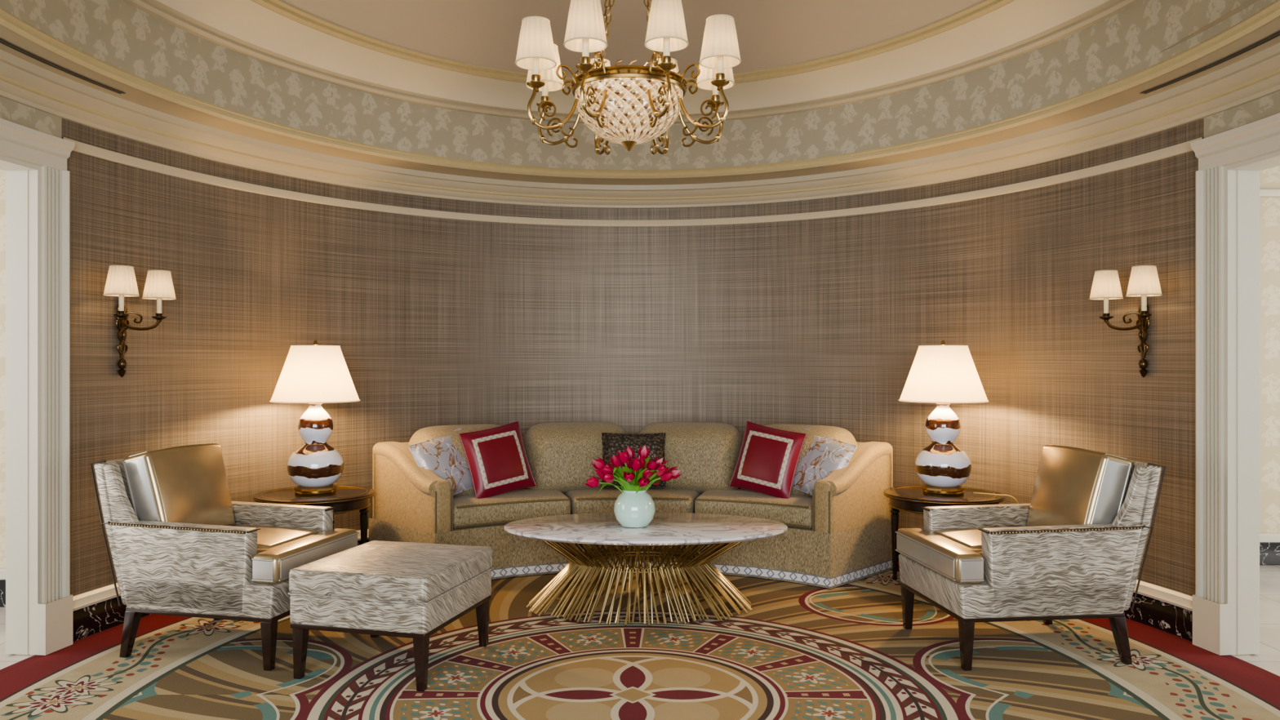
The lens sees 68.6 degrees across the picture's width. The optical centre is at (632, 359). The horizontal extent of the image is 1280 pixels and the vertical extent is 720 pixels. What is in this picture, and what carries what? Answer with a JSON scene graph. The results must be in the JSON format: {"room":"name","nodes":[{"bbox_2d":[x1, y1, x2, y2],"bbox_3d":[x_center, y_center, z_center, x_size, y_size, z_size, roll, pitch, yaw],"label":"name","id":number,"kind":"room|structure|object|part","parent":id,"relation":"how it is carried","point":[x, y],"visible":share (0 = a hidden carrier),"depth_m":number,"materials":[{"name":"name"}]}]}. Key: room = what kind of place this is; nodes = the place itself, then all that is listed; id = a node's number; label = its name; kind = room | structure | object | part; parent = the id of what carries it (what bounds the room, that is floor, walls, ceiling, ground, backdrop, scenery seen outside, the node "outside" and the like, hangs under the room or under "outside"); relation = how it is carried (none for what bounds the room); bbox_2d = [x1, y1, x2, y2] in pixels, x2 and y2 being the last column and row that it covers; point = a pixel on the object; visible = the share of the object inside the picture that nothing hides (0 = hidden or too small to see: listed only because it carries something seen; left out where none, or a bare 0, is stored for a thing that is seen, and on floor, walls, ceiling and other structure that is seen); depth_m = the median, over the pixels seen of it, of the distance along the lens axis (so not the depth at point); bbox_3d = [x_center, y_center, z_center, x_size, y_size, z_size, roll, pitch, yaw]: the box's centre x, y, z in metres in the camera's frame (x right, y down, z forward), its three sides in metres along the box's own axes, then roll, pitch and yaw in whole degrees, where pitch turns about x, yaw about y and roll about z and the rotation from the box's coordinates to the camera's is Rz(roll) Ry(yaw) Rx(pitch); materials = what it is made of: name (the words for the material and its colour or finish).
{"room":"hotel lobby lounge","nodes":[
{"label":"hotel lobby lounge","id":0,"kind":"room"},
{"bbox_2d":[0,169,5,568],"bbox_3d":[-4.310,-0.025,5.150,3.380,2.750,0.001,0,0,0],"label":"wall","id":1,"kind":"structure","parent":0,"point":[2,173],"depth_m":5.15,"materials":[{"name":"beige paper"}]},
{"bbox_2d":[0,96,62,138],"bbox_3d":[-2.702,-1.097,3.544,0.103,0.145,1.795,0,0,-3],"label":"wall","id":2,"kind":"structure","parent":0,"point":[11,111],"depth_m":4.26,"materials":[{"name":"paper"}]},
{"bbox_2d":[0,118,75,170],"bbox_3d":[-2.736,-1.058,3.541,0.315,0.385,1.871,0,0,-3],"label":"trim","id":3,"kind":"structure","parent":2,"relation":"attached to","point":[22,148],"depth_m":4.21,"materials":[{"name":"beige wood"}]},
{"bbox_2d":[280,0,984,78],"bbox_3d":[0.000,-2.018,3.770,4.140,0.265,5.120,0,0,0],"label":"ceiling","id":4,"kind":"structure","parent":0,"point":[771,33],"depth_m":5.54,"materials":[{"name":"paint"}]},
{"bbox_2d":[515,0,741,155],"bbox_3d":[-0.015,-1.498,3.770,0.878,1.297,0.878,0,0,0],"label":"chandelier","id":5,"kind":"object","parent":4,"relation":"hanging from","point":[629,105],"visible":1,"depth_m":3.59,"materials":[{"name":"gold glass"}]},
{"bbox_3d":[-0.015,-0.974,3.770,0.435,0.203,0.435,0,0,0],"label":"lamp shade","id":6,"kind":"part","parent":5,"relation":"part of","materials":[{"name":"clear glass"}]},
{"bbox_2d":[250,0,1014,87],"bbox_3d":[0.000,-1.865,3.770,4.280,0.050,5.280,0,0,0],"label":"trim","id":7,"kind":"structure","parent":4,"relation":"attached to","point":[278,6],"depth_m":5.59,"materials":[{"name":"beige paint"}]},
{"bbox_2d":[62,118,1204,595],"bbox_3d":[0.000,0.100,5.767,5.405,2.500,2.647,0,0,0],"label":"wall","id":8,"kind":"structure","parent":0,"point":[434,322],"depth_m":5.90,"materials":[{"name":"brown fabric"}]},
{"bbox_2d":[102,265,176,377],"bbox_3d":[-2.522,-0.187,4.768,0.217,0.554,0.410,0,0,15],"label":"wall sconce","id":9,"kind":"object","parent":8,"relation":"attached to","point":[121,281],"visible":1,"depth_m":4.78,"materials":[{"name":"white fabric"}]},
{"bbox_2d":[62,137,1202,226],"bbox_3d":[0.000,-1.030,5.766,5.405,0.050,2.649,0,0,0],"label":"trim","id":10,"kind":"structure","parent":8,"relation":"attached to","point":[79,147],"depth_m":6.01,"materials":[{"name":"beige wood"}]},
{"bbox_2d":[72,528,1192,611],"bbox_3d":[0.000,1.167,5.763,5.405,0.065,2.654,0,0,0],"label":"trim","id":11,"kind":"structure","parent":8,"relation":"attached to","point":[1169,596],"depth_m":4.64,"materials":[{"name":"wood"}]},
{"bbox_2d":[0,0,1276,169],"bbox_3d":[0.000,-1.515,3.770,4.880,0.350,5.860,0,0,0],"label":"frieze","id":12,"kind":"object","parent":8,"relation":"attached to","point":[117,33],"visible":0.94,"depth_m":5.46,"materials":[{"name":"paper"}]},
{"bbox_2d":[122,0,1142,124],"bbox_3d":[0.000,-1.708,3.770,4.890,0.055,5.870,0,0,0],"label":"trim","id":13,"kind":"structure","parent":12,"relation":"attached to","point":[155,8],"depth_m":5.56,"materials":[{"name":"beige paint"}]},
{"bbox_2d":[0,0,1279,178],"bbox_3d":[0.000,-1.325,3.770,4.930,0.060,5.910,0,0,0],"label":"trim","id":14,"kind":"structure","parent":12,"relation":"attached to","point":[1270,13],"depth_m":5.17,"materials":[{"name":"beige paint"}]},
{"bbox_2d":[0,533,1279,641],"bbox_3d":[0.500,1.245,5.764,13.000,0.210,2.651,0,0,0],"label":"baseboard","id":15,"kind":"structure","parent":8,"relation":"attached to","point":[89,620],"depth_m":4.70,"materials":[{"name":"black stone"}]},
{"bbox_2d":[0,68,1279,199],"bbox_3d":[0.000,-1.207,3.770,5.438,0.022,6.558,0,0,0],"label":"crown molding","id":16,"kind":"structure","parent":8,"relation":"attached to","point":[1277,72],"depth_m":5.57,"materials":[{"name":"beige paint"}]},
{"bbox_2d":[1088,265,1162,377],"bbox_3d":[2.522,-0.187,4.768,0.217,0.554,0.410,0,0,-15],"label":"wall sconce","id":17,"kind":"object","parent":8,"relation":"attached to","point":[1144,282],"visible":1,"depth_m":4.78,"materials":[{"name":"white fabric"}]},
{"bbox_2d":[157,0,1108,114],"bbox_3d":[0.000,-1.790,3.770,4.740,0.120,5.720,0,0,0],"label":"molding","id":18,"kind":"structure","parent":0,"point":[247,20],"depth_m":5.61,"materials":[{"name":"paint"}]},
{"bbox_2d":[0,17,1279,208],"bbox_3d":[0.000,-1.303,3.770,5.300,0.004,6.420,0,0,0],"label":"crown molding","id":19,"kind":"structure","parent":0,"point":[131,94],"depth_m":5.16,"materials":[{"name":"beige paint"}]},
{"bbox_2d":[0,38,125,93],"bbox_3d":[-2.518,-1.298,3.770,0.100,0.001,1.614,0,0,0],"label":"air vent","id":20,"kind":"object","parent":19,"relation":"attached to","point":[0,38],"visible":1,"depth_m":4.14,"materials":[{"name":"black metal"}]},
{"bbox_2d":[1139,31,1279,93],"bbox_3d":[2.518,-1.298,3.770,0.100,0.001,1.614,0,0,0],"label":"air vent","id":21,"kind":"object","parent":19,"relation":"attached to","point":[1279,31],"visible":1,"depth_m":4.08,"materials":[{"name":"black metal"}]},
{"bbox_2d":[0,564,1279,675],"bbox_3d":[0.000,1.350,2.500,16.000,0.001,13.000,0,0,0],"label":"floor","id":22,"kind":"structure","parent":0,"point":[1268,659],"depth_m":4.68,"materials":[{"name":"stone"}]},
{"bbox_2d":[0,562,1279,719],"bbox_3d":[0.000,1.347,3.770,5.396,0.006,6.516,0,0,0],"label":"carpet","id":23,"kind":"object","parent":22,"relation":"on","point":[802,651],"visible":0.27,"depth_m":4.05,"materials":[{"name":"multicoloured carpet"}]},
{"bbox_2d":[89,442,359,671],"bbox_3d":[-1.917,0.879,4.483,0.978,0.928,0.709,0,0,14],"label":"armchair","id":24,"kind":"object","parent":23,"relation":"on","point":[180,545],"visible":0.95,"depth_m":4.22,"materials":[{"name":"grey fabric"}]},
{"bbox_3d":[-2.271,1.236,4.247,0.092,0.214,0.054,0,0,14],"label":"leg","id":25,"kind":"part","parent":24,"relation":"part of","materials":[{"name":"brown wood"}]},
{"bbox_2d":[122,442,235,525],"bbox_3d":[-2.179,0.643,4.548,0.249,0.456,0.531,0,0,14],"label":"cushion","id":26,"kind":"object","parent":24,"relation":"on","point":[188,483],"depth_m":4.42,"materials":[{"name":"brown leather"}]},
{"bbox_3d":[-1.932,0.794,4.487,0.948,0.680,0.709,0,0,14],"label":"nailhead trim","id":27,"kind":"part","parent":24,"relation":"part of","materials":[{"name":"brown metal"}]},
{"bbox_3d":[-1.922,0.790,4.484,0.945,0.658,0.690,0,0,14],"label":"frame","id":28,"kind":"part","parent":24,"relation":"part of","materials":[{"name":"grey fabric"}]},
{"bbox_3d":[-1.577,1.236,4.074,0.054,0.214,0.054,0,0,14],"label":"leg","id":29,"kind":"part","parent":24,"relation":"part of","materials":[{"name":"brown wood"}]},
{"bbox_2d":[230,524,357,584],"bbox_3d":[-1.831,0.897,4.462,0.790,0.150,0.682,0,0,14],"label":"seat cushion","id":30,"kind":"object","parent":24,"relation":"on","point":[277,549],"depth_m":4.22,"materials":[{"name":"brown leather"}]},
{"bbox_2d":[253,484,375,544],"bbox_3d":[-1.885,1.066,5.580,0.690,0.557,0.690,0,0,11],"label":"side table","id":31,"kind":"object","parent":23,"relation":"on","point":[346,499],"visible":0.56,"depth_m":5.45,"materials":[{"name":"brown wood"}]},
{"bbox_2d":[269,340,359,495],"bbox_3d":[-1.885,0.336,5.580,0.511,0.905,0.511,0,0,0],"label":"table lamp","id":32,"kind":"object","parent":31,"relation":"on","point":[315,375],"visible":1,"depth_m":5.46,"materials":[{"name":"white ceramic"}]},
{"bbox_3d":[-1.885,0.080,5.580,0.504,0.327,0.504,0,0,0],"label":"lamp shade","id":33,"kind":"part","parent":32,"relation":"part of","materials":[{"name":"beige fabric"}]},
{"bbox_3d":[-1.725,1.079,5.338,0.054,0.530,0.054,0,0,11],"label":"leg","id":34,"kind":"part","parent":31,"relation":"part of","materials":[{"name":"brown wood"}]},
{"bbox_3d":[-1.643,1.079,5.740,0.054,0.530,0.054,0,0,11],"label":"leg","id":35,"kind":"part","parent":31,"relation":"part of","materials":[{"name":"brown wood"}]},
{"bbox_2d":[288,540,493,691],"bbox_3d":[-1.055,1.098,4.190,0.650,0.490,0.690,0,0,15],"label":"ottoman","id":36,"kind":"object","parent":23,"relation":"on","point":[375,588],"visible":1,"depth_m":3.92,"materials":[{"name":"grey fabric"}]},
{"bbox_3d":[-1.403,1.234,3.973,0.052,0.218,0.052,0,0,15],"label":"leg","id":37,"kind":"part","parent":36,"relation":"part of","materials":[{"name":"brown wood"}]},
{"bbox_3d":[-1.248,1.234,4.552,0.052,0.218,0.052,0,0,15],"label":"leg","id":38,"kind":"part","parent":36,"relation":"part of","materials":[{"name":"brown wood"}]},
{"bbox_3d":[-0.862,1.234,3.828,0.052,0.218,0.052,0,0,15],"label":"leg","id":39,"kind":"part","parent":36,"relation":"part of","materials":[{"name":"brown wood"}]},
{"bbox_3d":[-0.707,1.234,4.407,0.052,0.218,0.052,0,0,15],"label":"leg","id":40,"kind":"part","parent":36,"relation":"part of","materials":[{"name":"brown wood"}]},
{"bbox_2d":[368,422,893,588],"bbox_3d":[0.000,0.885,6.113,3.407,0.917,1.254,0,0,0],"label":"sofa","id":41,"kind":"object","parent":23,"relation":"on","point":[840,534],"visible":0.61,"depth_m":5.86,"materials":[{"name":"fabric"}]},
{"bbox_3d":[-1.381,0.904,5.819,0.191,0.752,0.777,0,0,-40],"label":"arm","id":42,"kind":"part","parent":41,"relation":"part of","materials":[{"name":"fabric"}]},
{"bbox_2d":[408,427,473,495],"bbox_3d":[-1.160,0.660,5.880,0.178,0.448,0.478,0,0,43],"label":"patterned pillow","id":43,"kind":"object","parent":41,"relation":"on","point":[438,455],"visible":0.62,"depth_m":5.83,"materials":[{"name":"white fabric"}]},
{"bbox_2d":[408,423,502,496],"bbox_3d":[-1.073,0.663,6.108,0.742,0.473,0.382,0,0,-31],"label":"cushion","id":44,"kind":"object","parent":41,"relation":"on","point":[424,434],"depth_m":5.97,"materials":[{"name":"beige fabric"}]},
{"bbox_2d":[458,421,536,498],"bbox_3d":[-0.851,0.635,5.942,0.473,0.478,0.183,0,0,-40],"label":"throw pillow","id":45,"kind":"object","parent":41,"relation":"on","point":[497,460],"visible":1,"depth_m":5.88,"materials":[{"name":"red silk"},{"name":"cream patterned trim"}]},
{"bbox_2d":[453,488,570,528],"bbox_3d":[-0.837,0.940,5.985,0.952,0.186,0.517,0,0,-26],"label":"seat cushion","id":46,"kind":"object","parent":41,"relation":"on","point":[495,512],"depth_m":5.81,"materials":[{"name":"beige fabric"}]},
{"bbox_2d":[523,422,626,493],"bbox_3d":[-0.375,0.663,6.369,0.746,0.473,0.382,0,0,-10],"label":"cushion","id":47,"kind":"object","parent":41,"relation":"on","point":[560,455],"depth_m":6.21,"materials":[{"name":"beige fabric"}]},
{"bbox_2d":[564,487,701,514],"bbox_3d":[0.000,0.940,6.182,0.938,0.186,0.515,0,0,0],"label":"seat cushion","id":48,"kind":"object","parent":41,"relation":"on","point":[577,500],"depth_m":5.96,"materials":[{"name":"fabric"}]},
{"bbox_3d":[0.000,0.910,6.175,3.348,0.740,1.130,0,0,0],"label":"frame","id":49,"kind":"part","parent":41,"relation":"part of","materials":[{"name":"fabric"}]},
{"bbox_2d":[600,432,666,488],"bbox_3d":[0.007,0.660,6.190,0.433,0.354,0.177,0,0,4],"label":"pillow","id":50,"kind":"object","parent":41,"relation":"on","point":[612,443],"visible":0.47,"depth_m":6.18,"materials":[{"name":"fabric"}]},
{"bbox_2d":[639,422,742,493],"bbox_3d":[0.375,0.663,6.369,0.746,0.473,0.382,0,0,10],"label":"cushion","id":51,"kind":"object","parent":41,"relation":"on","point":[706,454],"depth_m":6.21,"materials":[{"name":"beige fabric"}]},
{"bbox_3d":[0.000,1.302,5.766,3.407,0.055,0.561,0,0,0],"label":"skirt trim","id":52,"kind":"part","parent":41,"relation":"part of","materials":[{"name":"white fabric"}]},
{"bbox_2d":[694,488,812,528],"bbox_3d":[0.837,0.940,5.985,0.952,0.186,0.517,0,0,26],"label":"seat cushion","id":53,"kind":"object","parent":41,"relation":"on","point":[795,512],"depth_m":5.82,"materials":[{"name":"beige fabric"}]},
{"bbox_2d":[728,421,806,498],"bbox_3d":[0.851,0.635,5.942,0.490,0.478,0.176,0,0,32],"label":"throw pillow","id":54,"kind":"object","parent":41,"relation":"on","point":[767,460],"visible":1,"depth_m":5.88,"materials":[{"name":"red silk"},{"name":"cream patterned fabric trim"}]},
{"bbox_2d":[763,423,857,496],"bbox_3d":[1.073,0.663,6.108,0.742,0.473,0.382,0,0,31],"label":"cushion","id":55,"kind":"object","parent":41,"relation":"on","point":[838,433],"depth_m":5.96,"materials":[{"name":"beige fabric"}]},
{"bbox_2d":[791,427,857,495],"bbox_3d":[1.160,0.660,5.880,0.178,0.448,0.481,0,0,-44],"label":"patterned pillow","id":56,"kind":"object","parent":41,"relation":"on","point":[826,455],"visible":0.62,"depth_m":5.83,"materials":[{"name":"white fabric"}]},
{"bbox_3d":[1.381,0.904,5.819,0.191,0.752,0.777,0,0,40],"label":"arm","id":57,"kind":"part","parent":41,"relation":"part of","materials":[{"name":"fabric"}]},
{"bbox_2d":[503,511,787,626],"bbox_3d":[0.070,1.118,5.080,1.530,0.448,0.880,0,0,0],"label":"coffee table","id":58,"kind":"object","parent":23,"relation":"on","point":[666,530],"visible":0.98,"depth_m":4.89,"materials":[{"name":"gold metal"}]},
{"bbox_2d":[585,444,681,527],"bbox_3d":[0.004,0.675,5.042,0.529,0.435,0.452,0,0,0],"label":"flower vase","id":59,"kind":"object","parent":58,"relation":"on","point":[634,507],"visible":1,"depth_m":4.98,"materials":[{"name":"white ceramic"}]},
{"bbox_3d":[0.043,1.133,5.082,1.238,0.417,0.729,0,0,0],"label":"rod","id":60,"kind":"part","parent":58,"relation":"part of","materials":[{"name":"gold metal"}]},
{"bbox_2d":[883,484,1005,580],"bbox_3d":[1.845,1.066,5.580,0.690,0.557,0.690,0,0,-11],"label":"side table","id":61,"kind":"object","parent":23,"relation":"on","point":[910,499],"visible":0.51,"depth_m":5.45,"materials":[{"name":"brown wood"}]},
{"bbox_3d":[1.603,1.079,5.740,0.054,0.530,0.054,0,0,-11],"label":"leg","id":62,"kind":"part","parent":61,"relation":"part of","materials":[{"name":"brown wood"}]},
{"bbox_2d":[898,340,989,495],"bbox_3d":[1.845,0.336,5.580,0.511,0.905,0.511,0,0,0],"label":"table lamp","id":63,"kind":"object","parent":61,"relation":"on","point":[943,375],"visible":1,"depth_m":5.46,"materials":[{"name":"white ceramic"}]},
{"bbox_3d":[1.845,0.080,5.580,0.504,0.327,0.504,0,0,0],"label":"lamp shade","id":64,"kind":"part","parent":63,"relation":"part of","materials":[{"name":"beige fabric"}]},
{"bbox_2d":[973,492,1018,503],"bbox_3d":[2.154,1.055,5.371,0.391,0.572,0.061,0,0,26],"label":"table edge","id":65,"kind":"object","parent":61,"relation":"attached to","point":[1015,499],"visible":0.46,"depth_m":5.39,"materials":[{"name":"gold metal"}]},
{"bbox_2d":[895,444,1165,671],"bbox_3d":[1.838,0.879,4.436,0.978,0.928,0.709,0,0,-6],"label":"armchair","id":66,"kind":"object","parent":23,"relation":"on","point":[1076,550],"visible":1,"depth_m":4.14,"materials":[{"name":"grey fabric"}]},
{"bbox_3d":[1.377,1.236,4.700,0.054,0.214,0.054,0,0,-6],"label":"leg","id":67,"kind":"part","parent":66,"relation":"part of","materials":[{"name":"brown wood"}]},
{"bbox_2d":[897,527,992,584],"bbox_3d":[1.750,0.897,4.426,0.790,0.150,0.682,0,0,-6],"label":"seat cushion","id":68,"kind":"object","parent":66,"relation":"on","point":[951,555],"depth_m":4.27,"materials":[{"name":"brown leather"}]},
{"bbox_3d":[1.448,1.236,4.075,0.054,0.214,0.054,0,0,-6],"label":"leg","id":69,"kind":"part","parent":66,"relation":"part of","materials":[{"name":"brown wood"}]},
{"bbox_3d":[1.843,0.790,4.437,0.945,0.658,0.690,0,0,-6],"label":"frame","id":70,"kind":"part","parent":66,"relation":"part of","materials":[{"name":"grey fabric"}]},
{"bbox_3d":[1.853,0.794,4.438,0.948,0.680,0.709,0,0,-6],"label":"nailhead trim","id":71,"kind":"part","parent":66,"relation":"part of","materials":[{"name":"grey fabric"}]},
{"bbox_3d":[2.087,1.236,4.782,0.092,0.214,0.054,0,0,-6],"label":"leg","id":72,"kind":"part","parent":66,"relation":"part of","materials":[{"name":"brown wood"}]},
{"bbox_2d":[1026,444,1132,526],"bbox_3d":[2.106,0.643,4.467,0.249,0.456,0.531,0,0,-6],"label":"cushion","id":73,"kind":"object","parent":66,"relation":"on","point":[1073,486],"depth_m":4.32,"materials":[{"name":"brown leather"}]},
{"bbox_3d":[2.159,1.236,4.155,0.092,0.214,0.054,0,0,-6],"label":"leg","id":74,"kind":"part","parent":66,"relation":"part of","materials":[{"name":"brown wood"}]},
{"bbox_2d":[0,560,1279,682],"bbox_3d":[0.000,1.346,3.770,5.520,0.001,6.640,0,0,0],"label":"carpet border","id":75,"kind":"structure","parent":22,"relation":"on","point":[12,667],"depth_m":4.22,"materials":[{"name":"red carpet"}]},
{"bbox_2d":[1159,0,1258,53],"bbox_3d":[4.700,-1.400,2.650,4.600,0.001,7.300,0,0,0],"label":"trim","id":76,"kind":"structure","parent":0,"point":[1249,2],"depth_m":3.87,"materials":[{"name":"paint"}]},
{"bbox_2d":[1204,90,1279,137],"bbox_3d":[2.702,-1.097,3.544,0.103,0.145,1.795,0,0,3],"label":"wall","id":77,"kind":"structure","parent":0,"point":[1267,106],"depth_m":4.21,"materials":[{"name":"paper"}]},
{"bbox_2d":[1190,112,1279,170],"bbox_3d":[2.736,-1.058,3.541,0.315,0.385,1.871,0,0,3],"label":"trim","id":78,"kind":"structure","parent":77,"relation":"attached to","point":[1255,145],"depth_m":4.17,"materials":[{"name":"beige wood"}]},
{"bbox_2d":[1259,165,1279,533],"bbox_3d":[4.600,-0.025,6.200,4.800,2.750,0.001,0,0,0],"label":"wall","id":79,"kind":"structure","parent":0,"point":[1269,206],"depth_m":6.20,"materials":[{"name":"beige paper"}]},
{"bbox_2d":[1259,188,1279,196],"bbox_3d":[4.600,-1.100,6.183,4.800,0.050,0.032,0,0,0],"label":"trim","id":80,"kind":"structure","parent":79,"relation":"attached to","point":[1263,192],"depth_m":6.17,"materials":[{"name":"white wood"}]},
{"bbox_3d":[-2.186,0.100,1.939,0.824,2.500,1.424,0,0,0],"label":"wall","id":81,"kind":"structure","parent":0,"visible":0},
{"bbox_2d":[5,165,72,655],"bbox_3d":[-2.708,0.227,3.544,0.230,2.234,1.802,0,0,-3],"label":"door frame","id":82,"kind":"structure","parent":81,"relation":"attached to","point":[39,600],"depth_m":4.29,"materials":[{"name":"white wood"}]},
{"bbox_3d":[2.186,0.100,1.939,0.824,2.500,1.424,0,0,0],"label":"wall","id":83,"kind":"structure","parent":0,"visible":0},
{"bbox_2d":[1192,165,1259,655],"bbox_3d":[2.708,0.227,3.544,0.230,2.234,1.802,0,0,3],"label":"door frame","id":84,"kind":"structure","parent":83,"relation":"attached to","point":[1226,598],"depth_m":4.29,"materials":[{"name":"white wood"}]}
]}

